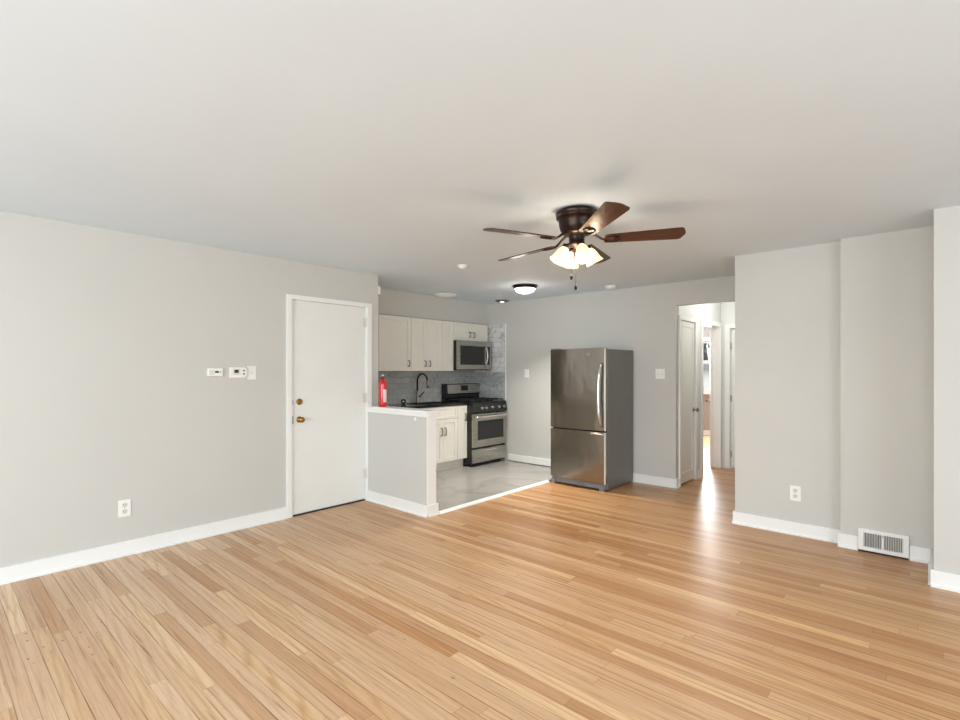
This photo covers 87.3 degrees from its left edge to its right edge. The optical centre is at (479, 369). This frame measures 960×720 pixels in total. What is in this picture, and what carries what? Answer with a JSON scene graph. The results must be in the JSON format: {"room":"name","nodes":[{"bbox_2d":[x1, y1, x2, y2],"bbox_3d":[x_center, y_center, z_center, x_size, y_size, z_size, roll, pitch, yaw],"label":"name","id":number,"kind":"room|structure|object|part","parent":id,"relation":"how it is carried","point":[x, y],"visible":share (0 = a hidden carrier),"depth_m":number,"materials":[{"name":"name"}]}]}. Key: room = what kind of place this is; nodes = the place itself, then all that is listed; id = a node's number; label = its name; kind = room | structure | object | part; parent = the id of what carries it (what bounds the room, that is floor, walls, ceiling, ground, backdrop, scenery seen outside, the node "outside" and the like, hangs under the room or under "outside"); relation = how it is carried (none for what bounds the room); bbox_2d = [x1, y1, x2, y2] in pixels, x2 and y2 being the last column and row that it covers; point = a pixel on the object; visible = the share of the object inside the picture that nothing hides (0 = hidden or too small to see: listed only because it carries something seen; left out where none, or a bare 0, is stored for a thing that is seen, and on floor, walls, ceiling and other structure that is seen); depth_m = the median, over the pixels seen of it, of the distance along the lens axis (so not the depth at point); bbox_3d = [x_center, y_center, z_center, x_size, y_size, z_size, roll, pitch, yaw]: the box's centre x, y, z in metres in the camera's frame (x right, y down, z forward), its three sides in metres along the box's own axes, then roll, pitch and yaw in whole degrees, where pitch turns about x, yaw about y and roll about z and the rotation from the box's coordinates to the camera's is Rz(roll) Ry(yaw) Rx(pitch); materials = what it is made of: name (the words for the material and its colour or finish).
{"room":"empty living room","nodes":[
{"label":"empty living room","id":0,"kind":"room"},
{"bbox_2d":[0,211,377,567],"bbox_3d":[-3.357,0.180,3.124,0.110,2.440,6.580,0,0,42],"label":"wall","id":1,"kind":"structure","parent":0,"point":[109,339],"depth_m":3.85,"materials":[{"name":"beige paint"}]},
{"bbox_2d":[118,499,130,517],"bbox_3d":[-2.679,1.042,3.792,0.009,0.128,0.080,0,0,42],"label":"wall outlet","id":2,"kind":"object","parent":1,"relation":"attached to","point":[124,506],"visible":1,"depth_m":3.79,"materials":[{"name":"white plastic"}]},
{"bbox_2d":[0,507,286,584],"bbox_3d":[-3.660,1.346,2.682,0.028,0.108,5.518,0,0,42],"label":"baseboard","id":3,"kind":"structure","parent":1,"relation":"attached to","point":[36,568],"depth_m":3.81,"materials":[{"name":"white paint"}]},
{"bbox_2d":[207,368,222,375],"bbox_3d":[-2.245,0.019,4.262,0.030,0.068,0.118,0,0,42],"label":"thermostat","id":4,"kind":"object","parent":1,"relation":"attached to","point":[210,371],"visible":1,"depth_m":4.25,"materials":[{"name":"white plastic"}]},
{"bbox_2d":[229,367,246,377],"bbox_3d":[-2.117,0.023,4.406,0.029,0.092,0.147,0,0,42],"label":"thermostat","id":5,"kind":"object","parent":1,"relation":"attached to","point":[234,372],"visible":1,"depth_m":4.39,"materials":[{"name":"white plastic"}]},
{"bbox_2d":[247,366,255,379],"bbox_3d":[-2.041,0.024,4.499,0.018,0.122,0.080,0,0,42],"label":"light switch","id":6,"kind":"object","parent":1,"relation":"attached to","point":[251,370],"visible":1,"depth_m":4.50,"materials":[{"name":"white plastic"}]},
{"bbox_2d":[286,294,371,517],"bbox_3d":[-1.527,0.341,5.126,0.168,2.118,0.968,0,0,42],"label":"door","id":7,"kind":"structure","parent":1,"relation":"in","point":[329,341],"depth_m":5.07,"materials":[{"name":"white paint"}]},
{"bbox_3d":[-1.720,0.478,4.837,0.070,0.062,0.062,0,0,42],"label":"knob","id":8,"kind":"part","parent":7,"relation":"part of","materials":[{"name":"gold metal"}]},
{"bbox_2d":[365,405,439,505],"bbox_3d":[-0.814,0.895,5.154,0.974,1.010,0.174,0,0,42],"label":"wall","id":9,"kind":"structure","parent":0,"point":[401,449],"depth_m":5.02,"materials":[{"name":"beige paint"}]},
{"bbox_2d":[379,375,386,406],"bbox_3d":[-1.034,0.219,5.331,0.085,0.342,0.098,0,0,16],"label":"fire extinguisher","id":10,"kind":"object","parent":9,"relation":"on","point":[382,383],"visible":0.99,"depth_m":5.30,"materials":[{"name":"red metal"}]},
{"bbox_2d":[365,490,439,517],"bbox_3d":[-0.815,1.346,5.140,0.992,0.108,0.161,0,0,42],"label":"baseboard","id":11,"kind":"structure","parent":9,"relation":"attached to","point":[418,509],"depth_m":5.00,"materials":[{"name":"white paint"}]},
{"bbox_2d":[378,288,486,324],"bbox_3d":[-0.853,-0.876,7.052,0.265,0.328,2.615,0,0,42],"label":"wall","id":12,"kind":"structure","parent":0,"point":[390,302],"depth_m":7.02,"materials":[{"name":"beige paint"}]},
{"bbox_2d":[378,314,410,370],"bbox_3d":[-1.202,-0.344,6.584,0.367,0.713,0.530,0,0,42],"label":"upper cabinet","id":13,"kind":"object","parent":12,"relation":"attached to","point":[394,332],"visible":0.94,"depth_m":6.49,"materials":[{"name":"beige paint"}]},
{"bbox_2d":[411,318,441,370],"bbox_3d":[-0.835,-0.344,6.994,0.367,0.713,0.560,0,0,42],"label":"upper cabinet","id":14,"kind":"object","parent":12,"relation":"attached to","point":[426,334],"visible":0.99,"depth_m":6.89,"materials":[{"name":"beige paint"}]},
{"bbox_3d":[-0.827,-0.344,6.799,0.019,0.710,0.278,0,0,42],"label":"door","id":15,"kind":"part","parent":14,"relation":"part of","materials":[{"name":"beige paint"}]},
{"bbox_3d":[-0.640,-0.344,7.008,0.019,0.710,0.278,0,0,42],"label":"door","id":16,"kind":"part","parent":14,"relation":"part of","materials":[{"name":"beige paint"}]},
{"bbox_2d":[442,321,452,370],"bbox_3d":[-0.582,-0.344,7.305,0.329,0.713,0.230,0,0,42],"label":"upper cabinet","id":17,"kind":"object","parent":12,"relation":"attached to","point":[447,326],"visible":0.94,"depth_m":7.20,"materials":[{"name":"beige paint"}]},
{"bbox_2d":[453,322,487,341],"bbox_3d":[-0.239,-0.568,7.660,0.367,0.265,0.748,0,0,42],"label":"upper cabinet","id":18,"kind":"object","parent":12,"relation":"attached to","point":[461,331],"visible":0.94,"depth_m":7.53,"materials":[{"name":"beige paint"}]},
{"bbox_3d":[-0.262,-0.568,7.430,0.019,0.262,0.372,0,0,42],"label":"door","id":19,"kind":"part","parent":18,"relation":"part of","materials":[{"name":"beige paint"}]},
{"bbox_2d":[453,340,490,369],"bbox_3d":[-0.202,-0.215,7.631,0.444,0.434,0.745,0,0,42],"label":"microwave","id":20,"kind":"object","parent":18,"relation":"attached to","point":[467,355],"visible":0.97,"depth_m":7.46,"materials":[{"name":"silver metal"}]},
{"bbox_3d":[-0.108,-0.217,7.484,0.007,0.280,0.530,0,0,42],"label":"door glass","id":21,"kind":"part","parent":20,"relation":"part of","materials":[{"name":"black glass"}]},
{"bbox_3d":[0.097,-0.217,7.679,0.065,0.333,0.026,0,0,26],"label":"handle","id":22,"kind":"part","parent":20,"relation":"part of","materials":[{"name":"silver metal"}]},
{"bbox_3d":[0.118,-0.217,7.737,0.007,0.280,0.090,0,0,42],"label":"control panel","id":23,"kind":"part","parent":20,"relation":"part of","materials":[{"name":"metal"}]},
{"bbox_3d":[-0.012,-0.568,7.710,0.019,0.262,0.372,0,0,42],"label":"door","id":24,"kind":"part","parent":18,"relation":"part of","materials":[{"name":"beige paint"}]},
{"bbox_2d":[0,0,959,303],"bbox_3d":[1.616,-1.100,4.056,9.400,0.120,15.000,0,0,42],"label":"ceiling","id":25,"kind":"structure","parent":0,"point":[382,138],"depth_m":2.17,"materials":[{"name":"paint"}]},
{"bbox_2d":[433,293,455,297],"bbox_3d":[-0.486,-1.025,6.956,0.316,0.030,0.316,0,0,42],"label":"ceiling plate","id":26,"kind":"object","parent":25,"relation":"attached to","point":[442,295],"visible":1,"depth_m":6.88,"materials":[{"name":"white plastic"}]},
{"bbox_2d":[457,264,467,269],"bbox_3d":[-0.172,-1.020,4.997,0.110,0.040,0.110,0,0,42],"label":"smoke detector","id":27,"kind":"object","parent":25,"relation":"attached to","point":[460,266],"visible":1,"depth_m":4.96,"materials":[{"name":"white plastic"}]},
{"bbox_2d":[495,300,508,302],"bbox_3d":[0.331,-1.026,7.540,0.224,0.028,0.224,0,0,42],"label":"recessed light","id":28,"kind":"object","parent":25,"relation":"in","point":[501,301],"visible":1,"depth_m":7.51,"materials":[{"name":"silver metal"}]},
{"bbox_2d":[512,284,536,293],"bbox_3d":[0.555,-0.992,6.199,0.312,0.097,0.312,0,0,42],"label":"flush ceiling light","id":29,"kind":"object","parent":25,"relation":"attached to","point":[520,288],"visible":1,"depth_m":6.10,"materials":[{"name":"white glass"}]},
{"bbox_2d":[483,202,685,289],"bbox_3d":[0.609,-0.779,3.328,1.261,0.522,1.288,0,0,42],"label":"ceiling fan","id":30,"kind":"object","parent":25,"relation":"hanging from","point":[576,222],"visible":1,"depth_m":3.20,"materials":[{"name":"brown wood"}]},
{"bbox_3d":[0.252,-0.842,3.103,0.500,0.006,0.144,-1,10,-26],"label":"blade","id":31,"kind":"part","parent":30,"relation":"part of","materials":[{"name":"brown wood"}]},
{"bbox_3d":[0.337,-0.830,3.595,0.500,0.006,0.144,-3,10,46],"label":"blade","id":32,"kind":"part","parent":30,"relation":"part of","materials":[{"name":"brown wood"}]},
{"bbox_3d":[0.477,-0.866,3.227,0.221,0.079,0.081,0,0,-37],"label":"blade arm","id":33,"kind":"part","parent":30,"relation":"part of","materials":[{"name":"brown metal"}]},
{"bbox_3d":[0.521,-0.861,3.413,0.221,0.085,0.082,0,0,42],"label":"blade arm","id":34,"kind":"part","parent":30,"relation":"part of","materials":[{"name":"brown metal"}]},
{"bbox_3d":[0.508,-0.743,3.269,0.118,0.136,0.120,0,0,42],"label":"lamp shade","id":35,"kind":"part","parent":30,"relation":"part of","materials":[{"name":"beige glass"}]},
{"bbox_3d":[0.560,-0.805,3.278,0.053,0.046,0.056,0,0,42],"label":"lamp arm","id":36,"kind":"part","parent":30,"relation":"part of","materials":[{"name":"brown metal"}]},
{"bbox_3d":[0.612,-0.743,3.415,0.120,0.136,0.118,0,0,42],"label":"lamp shade","id":37,"kind":"part","parent":30,"relation":"part of","materials":[{"name":"beige glass"}]},
{"bbox_3d":[0.654,-0.743,3.166,0.120,0.136,0.118,0,0,42],"label":"lamp shade","id":38,"kind":"part","parent":30,"relation":"part of","materials":[{"name":"beige glass"}]},
{"bbox_3d":[0.645,-0.871,3.123,0.081,0.073,0.223,0,0,-18],"label":"blade arm","id":39,"kind":"part","parent":30,"relation":"part of","materials":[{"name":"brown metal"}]},
{"bbox_3d":[0.757,-0.743,3.311,0.118,0.136,0.120,0,0,42],"label":"lamp shade","id":40,"kind":"part","parent":30,"relation":"part of","materials":[{"name":"beige glass"}]},
{"bbox_3d":[0.831,-0.840,3.666,0.144,0.006,0.500,-16,-8,27],"label":"blade","id":41,"kind":"part","parent":30,"relation":"part of","materials":[{"name":"brown wood"}]},
{"bbox_3d":[0.693,-0.860,2.870,0.144,0.006,0.500,11,-3,-8],"label":"blade","id":42,"kind":"part","parent":30,"relation":"part of","materials":[{"name":"brown wood"}]},
{"bbox_3d":[0.799,-0.870,3.271,0.223,0.075,0.080,0,0,21],"label":"blade arm","id":43,"kind":"part","parent":30,"relation":"part of","materials":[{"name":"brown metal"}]},
{"bbox_3d":[1.052,-0.859,3.218,0.500,0.006,0.144,-2,-14,10],"label":"blade","id":44,"kind":"part","parent":30,"relation":"part of","materials":[{"name":"brown wood"}]},
{"bbox_2d":[605,285,615,289],"bbox_3d":[1.609,-1.018,6.208,0.136,0.045,0.136,0,0,42],"label":"smoke detector","id":45,"kind":"object","parent":25,"relation":"attached to","point":[609,287],"visible":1,"depth_m":6.16,"materials":[{"name":"white plastic"}]},
{"bbox_2d":[0,435,959,719],"bbox_3d":[1.616,1.449,4.056,9.400,0.142,15.000,0,0,42],"label":"floor","id":46,"kind":"structure","parent":0,"point":[559,600],"depth_m":2.81,"materials":[{"name":"brown wood"}]},
{"bbox_2d":[427,406,457,471],"bbox_3d":[-0.695,0.936,6.974,0.602,0.883,0.566,0,0,42],"label":"base cabinet","id":47,"kind":"object","parent":46,"relation":"on","point":[447,418],"visible":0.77,"depth_m":6.87,"materials":[{"name":"beige paint"}]},
{"bbox_3d":[-0.601,0.959,6.699,0.019,0.580,0.281,0,0,42],"label":"cabinet door","id":48,"kind":"part","parent":47,"relation":"part of","materials":[{"name":"beige paint"}]},
{"bbox_3d":[-0.506,0.580,6.805,0.019,0.167,0.565,0,0,42],"label":"drawer","id":49,"kind":"part","parent":47,"relation":"part of","materials":[{"name":"beige paint"}]},
{"bbox_3d":[-0.412,0.959,6.911,0.019,0.580,0.281,0,0,42],"label":"cabinet door","id":50,"kind":"part","parent":47,"relation":"part of","materials":[{"name":"beige paint"}]},
{"bbox_2d":[454,405,466,467],"bbox_3d":[-0.442,0.936,7.257,0.602,0.883,0.186,0,0,42],"label":"base cabinet","id":51,"kind":"object","parent":46,"relation":"on","point":[462,409],"visible":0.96,"depth_m":7.09,"materials":[{"name":"beige paint"}]},
{"bbox_3d":[-0.253,0.873,7.088,0.019,0.752,0.185,0,0,42],"label":"cabinet door","id":52,"kind":"part","parent":51,"relation":"part of","materials":[{"name":"beige paint"}]},
{"bbox_2d":[442,383,508,466],"bbox_3d":[-0.061,0.794,7.562,0.725,1.168,0.765,0,0,42],"label":"gas stove","id":53,"kind":"object","parent":46,"relation":"on","point":[486,417],"visible":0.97,"depth_m":7.38,"materials":[{"name":"silver metal"}]},
{"bbox_3d":[-0.245,0.286,7.758,0.018,0.139,0.710,0,0,42],"label":"backguard panel","id":54,"kind":"part","parent":53,"relation":"part of","materials":[{"name":"silver metal"}]},
{"bbox_2d":[449,400,505,403],"bbox_3d":[-0.087,0.472,7.578,0.625,0.020,0.754,0,0,42],"label":"cooktop","id":55,"kind":"object","parent":53,"relation":"in","point":[467,401],"depth_m":7.38,"materials":[{"name":"black metal"}]},
{"bbox_3d":[0.141,1.225,7.375,0.036,0.194,0.740,0,0,42],"label":"storage drawer","id":56,"kind":"part","parent":53,"relation":"part of","materials":[{"name":"silver metal"}]},
{"bbox_3d":[0.142,0.549,7.373,0.060,0.133,0.752,0,0,42],"label":"control panel","id":57,"kind":"part","parent":53,"relation":"part of","materials":[{"name":"black metal"}]},
{"bbox_3d":[0.143,0.864,7.372,0.042,0.472,0.740,0,0,42],"label":"oven door","id":58,"kind":"part","parent":53,"relation":"part of","materials":[{"name":"silver metal"}]},
{"bbox_3d":[0.181,0.669,7.339,0.066,0.036,0.726,0,0,42],"label":"oven handle","id":59,"kind":"part","parent":53,"relation":"part of","materials":[{"name":"silver metal"}]},
{"bbox_2d":[439,480,548,513],"bbox_3d":[0.229,1.387,5.585,0.037,0.024,1.880,0,0,42],"label":"trim","id":60,"kind":"structure","parent":46,"relation":"on","point":[545,481],"depth_m":5.46,"materials":[{"name":"white paint"}]},
{"bbox_2d":[551,348,632,491],"bbox_3d":[1.369,0.568,6.238,0.752,1.665,0.800,0,0,42],"label":"refrigerator","id":61,"kind":"object","parent":46,"relation":"on","point":[592,388],"visible":1,"depth_m":5.97,"materials":[{"name":"silver metal"}]},
{"bbox_3d":[1.165,0.224,6.010,0.748,0.958,0.062,0,0,42],"label":"door","id":62,"kind":"part","parent":61,"relation":"part of","materials":[{"name":"silver metal"}]},
{"bbox_3d":[1.165,1.014,6.010,0.748,0.595,0.062,0,0,42],"label":"freezer drawer","id":63,"kind":"part","parent":61,"relation":"part of","materials":[{"name":"silver metal"}]},
{"bbox_3d":[1.186,1.349,6.034,0.724,0.058,0.055,0,0,42],"label":"kick plate","id":64,"kind":"part","parent":61,"relation":"part of","materials":[{"name":"grey plastic"}]},
{"bbox_3d":[1.339,0.736,5.795,0.201,0.025,0.046,0,0,39],"label":"drawer handle","id":65,"kind":"part","parent":61,"relation":"part of","materials":[{"name":"silver metal"}]},
{"bbox_3d":[1.369,0.287,5.753,0.080,0.744,0.039,0,0,-31],"label":"door handle","id":66,"kind":"part","parent":61,"relation":"part of","materials":[{"name":"silver metal"}]},
{"bbox_3d":[1.431,0.225,5.755,0.014,0.951,0.012,0,0,42],"label":"edge trim","id":67,"kind":"part","parent":61,"relation":"part of","materials":[{"name":"silver metal"}]},
{"bbox_3d":[1.430,1.015,5.755,0.016,0.590,0.014,0,0,42],"label":"edge trim","id":68,"kind":"part","parent":61,"relation":"part of","materials":[{"name":"silver metal"}]},
{"bbox_3d":[-1.235,0.936,6.370,0.602,0.883,1.046,0,0,42],"label":"base cabinet","id":69,"kind":"object","parent":46,"relation":"on","visible":0},
{"bbox_2d":[387,401,467,407],"bbox_3d":[-0.994,0.479,6.654,0.568,0.032,1.823,0,0,42],"label":"countertop","id":70,"kind":"structure","parent":69,"relation":"on","point":[406,405],"depth_m":6.75,"materials":[{"name":"black stone"}]},
{"bbox_2d":[415,373,429,402],"bbox_3d":[-0.782,0.253,7.058,0.272,0.421,0.123,0,0,42],"label":"faucet","id":71,"kind":"object","parent":70,"relation":"on","point":[425,375],"visible":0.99,"depth_m":7.08,"materials":[{"name":"black metal"}]},
{"bbox_3d":[-0.807,0.173,7.035,0.230,0.261,0.023,0,0,42],"label":"spout","id":72,"kind":"part","parent":71,"relation":"part of","materials":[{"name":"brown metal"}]},
{"bbox_2d":[407,401,451,404],"bbox_3d":[-0.685,0.474,6.973,0.400,0.036,0.520,0,0,42],"label":"sink","id":73,"kind":"object","parent":70,"relation":"in","point":[433,402],"visible":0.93,"depth_m":7.07,"materials":[{"name":"black metal"}]},
{"bbox_2d":[415,402,440,403],"bbox_3d":[-0.685,0.477,6.973,0.352,0.029,0.472,0,0,42],"label":"basin","id":74,"kind":"object","parent":73,"relation":"in","point":[418,402],"depth_m":7.16,"materials":[{"name":"black metal"}]},
{"bbox_2d":[475,276,734,478],"bbox_3d":[1.486,0.180,6.758,4.143,2.440,0.085,0,0,42],"label":"wall","id":75,"kind":"structure","parent":0,"point":[643,320],"depth_m":6.61,"materials":[{"name":"beige paint"}]},
{"bbox_2d":[525,369,528,377],"bbox_3d":[0.686,0.052,7.418,0.080,0.122,0.018,0,0,42],"label":"light switch","id":76,"kind":"object","parent":75,"relation":"attached to","point":[526,370],"visible":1,"depth_m":7.41,"materials":[{"name":"white plastic"}]},
{"bbox_2d":[508,454,679,488],"bbox_3d":[1.401,1.337,6.814,2.562,0.126,0.090,0,0,42],"label":"baseboard","id":77,"kind":"structure","parent":75,"relation":"attached to","point":[639,478],"depth_m":6.25,"materials":[{"name":"white paint"}]},
{"bbox_2d":[655,369,664,378],"bbox_3d":[2.176,0.047,6.085,0.116,0.122,0.018,0,0,42],"label":"light switch","id":78,"kind":"object","parent":75,"relation":"attached to","point":[659,373],"visible":1,"depth_m":6.09,"materials":[{"name":"white plastic"}]},
{"bbox_2d":[678,303,720,477],"bbox_3d":[2.884,0.180,6.658,0.100,2.440,1.630,0,0,42],"label":"wall","id":79,"kind":"structure","parent":0,"point":[711,311],"depth_m":6.56,"materials":[{"name":"paint"}]},
{"bbox_2d":[679,316,698,486],"bbox_3d":[2.567,0.375,6.256,0.164,2.050,0.603,0,0,42],"label":"door","id":80,"kind":"structure","parent":79,"relation":"in","point":[688,327],"depth_m":6.30,"materials":[{"name":"white paint"}]},
{"bbox_2d":[698,469,702,478],"bbox_3d":[2.845,1.346,6.519,0.028,0.108,0.160,0,0,42],"label":"baseboard","id":81,"kind":"structure","parent":79,"relation":"attached to","point":[699,470],"depth_m":6.52,"materials":[{"name":"white paint"}]},
{"bbox_2d":[703,326,711,429],"bbox_3d":[4.646,0.180,11.073,3.160,2.440,0.100,0,0,42],"label":"wall","id":82,"kind":"structure","parent":0,"point":[706,330],"depth_m":10.81,"materials":[{"name":"beige paint"}]},
{"bbox_2d":[703,337,709,393],"bbox_3d":[4.853,-0.090,10.824,1.480,1.220,0.165,0,0,42],"label":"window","id":83,"kind":"structure","parent":82,"relation":"in","point":[706,340],"depth_m":10.85,"materials":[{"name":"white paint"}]},
{"bbox_3d":[4.878,-0.395,10.852,1.300,0.470,0.040,0,0,42],"label":"sash","id":84,"kind":"part","parent":83,"relation":"part of","materials":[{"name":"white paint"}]},
{"bbox_2d":[703,430,709,435],"bbox_3d":[4.604,1.346,11.025,3.160,0.108,0.028,0,0,42],"label":"baseboard","id":85,"kind":"structure","parent":82,"relation":"attached to","point":[705,432],"depth_m":10.79,"materials":[{"name":"white paint"}]},
{"bbox_2d":[721,301,734,467],"bbox_3d":[3.872,0.180,6.908,1.040,2.440,0.140,0,0,42],"label":"wall","id":86,"kind":"structure","parent":0,"point":[727,308],"depth_m":7.20,"materials":[{"name":"paint"}]},
{"bbox_2d":[725,324,734,468],"bbox_3d":[3.850,0.375,6.943,0.850,2.050,0.116,0,0,42],"label":"door","id":87,"kind":"structure","parent":86,"relation":"in","point":[728,327],"depth_m":7.15,"materials":[{"name":"white paint"}]},
{"bbox_2d":[735,242,839,529],"bbox_3d":[3.524,0.180,5.324,0.807,2.440,2.685,0,0,42],"label":"wall","id":88,"kind":"structure","parent":0,"point":[787,301],"depth_m":4.32,"materials":[{"name":"beige paint"}]},
{"bbox_2d":[732,510,839,542],"bbox_3d":[3.480,1.346,5.304,0.825,0.108,2.653,0,0,42],"label":"baseboard","id":89,"kind":"structure","parent":88,"relation":"attached to","point":[749,520],"depth_m":4.30,"materials":[{"name":"white paint"}]},
{"bbox_2d":[790,485,800,501],"bbox_3d":[2.678,1.048,4.273,0.080,0.128,0.009,0,0,42],"label":"wall outlet","id":90,"kind":"object","parent":88,"relation":"attached to","point":[795,491],"visible":1,"depth_m":4.27,"materials":[{"name":"white plastic"}]},
{"bbox_2d":[840,226,932,559],"bbox_3d":[3.126,0.180,3.869,0.560,2.440,0.165,0,0,42],"label":"wall","id":91,"kind":"structure","parent":0,"point":[886,279],"depth_m":3.81,"materials":[{"name":"beige paint"}]},
{"bbox_2d":[858,527,908,559],"bbox_3d":[3.047,1.311,3.803,0.300,0.178,0.038,0,0,42],"label":"air vent","id":92,"kind":"object","parent":91,"relation":"in","point":[890,544],"visible":1,"depth_m":3.80,"materials":[{"name":"white metal"}]},
{"bbox_3d":[3.002,1.304,3.845,0.106,0.108,0.014,0,0,42],"label":"louvre panel","id":93,"kind":"part","parent":92,"relation":"part of","materials":[{"name":"white plastic"}]},
{"bbox_3d":[3.093,1.304,3.763,0.106,0.108,0.014,0,0,42],"label":"louvre panel","id":94,"kind":"part","parent":92,"relation":"part of","materials":[{"name":"white plastic"}]},
{"bbox_2d":[933,205,959,574],"bbox_3d":[4.309,0.180,2.441,3.132,2.440,0.615,0,0,42],"label":"wall","id":95,"kind":"structure","parent":0,"point":[946,221],"depth_m":3.21,"materials":[{"name":"beige paint"}]},
{"bbox_2d":[838,532,959,592],"bbox_3d":[3.995,1.346,2.626,3.546,0.108,0.528,0,0,42],"label":"baseboard","id":96,"kind":"structure","parent":95,"relation":"attached to","point":[947,581],"depth_m":3.52,"materials":[{"name":"white paint"}]},
{"bbox_3d":[-0.955,0.180,7.211,0.100,2.440,2.715,0,0,42],"label":"wall","id":97,"kind":"structure","parent":0,"visible":0},
{"bbox_2d":[378,370,474,404],"bbox_3d":[-0.947,0.235,7.139,0.008,0.470,2.611,0,0,42],"label":"backsplash","id":98,"kind":"structure","parent":97,"relation":"attached to","point":[401,385],"depth_m":7.22,"materials":[{"name":"grey tile"}]},
{"bbox_3d":[3.139,0.180,9.388,3.360,2.440,4.620,0,0,42],"label":"wall","id":99,"kind":"structure","parent":0,"visible":0},
{"bbox_2d":[701,318,721,475],"bbox_3d":[3.301,0.362,7.207,0.285,2.075,1.492,0,0,30],"label":"door frame","id":100,"kind":"structure","parent":99,"relation":"in","point":[715,400],"depth_m":7.20,"materials":[{"name":"white paint"}]}
]}

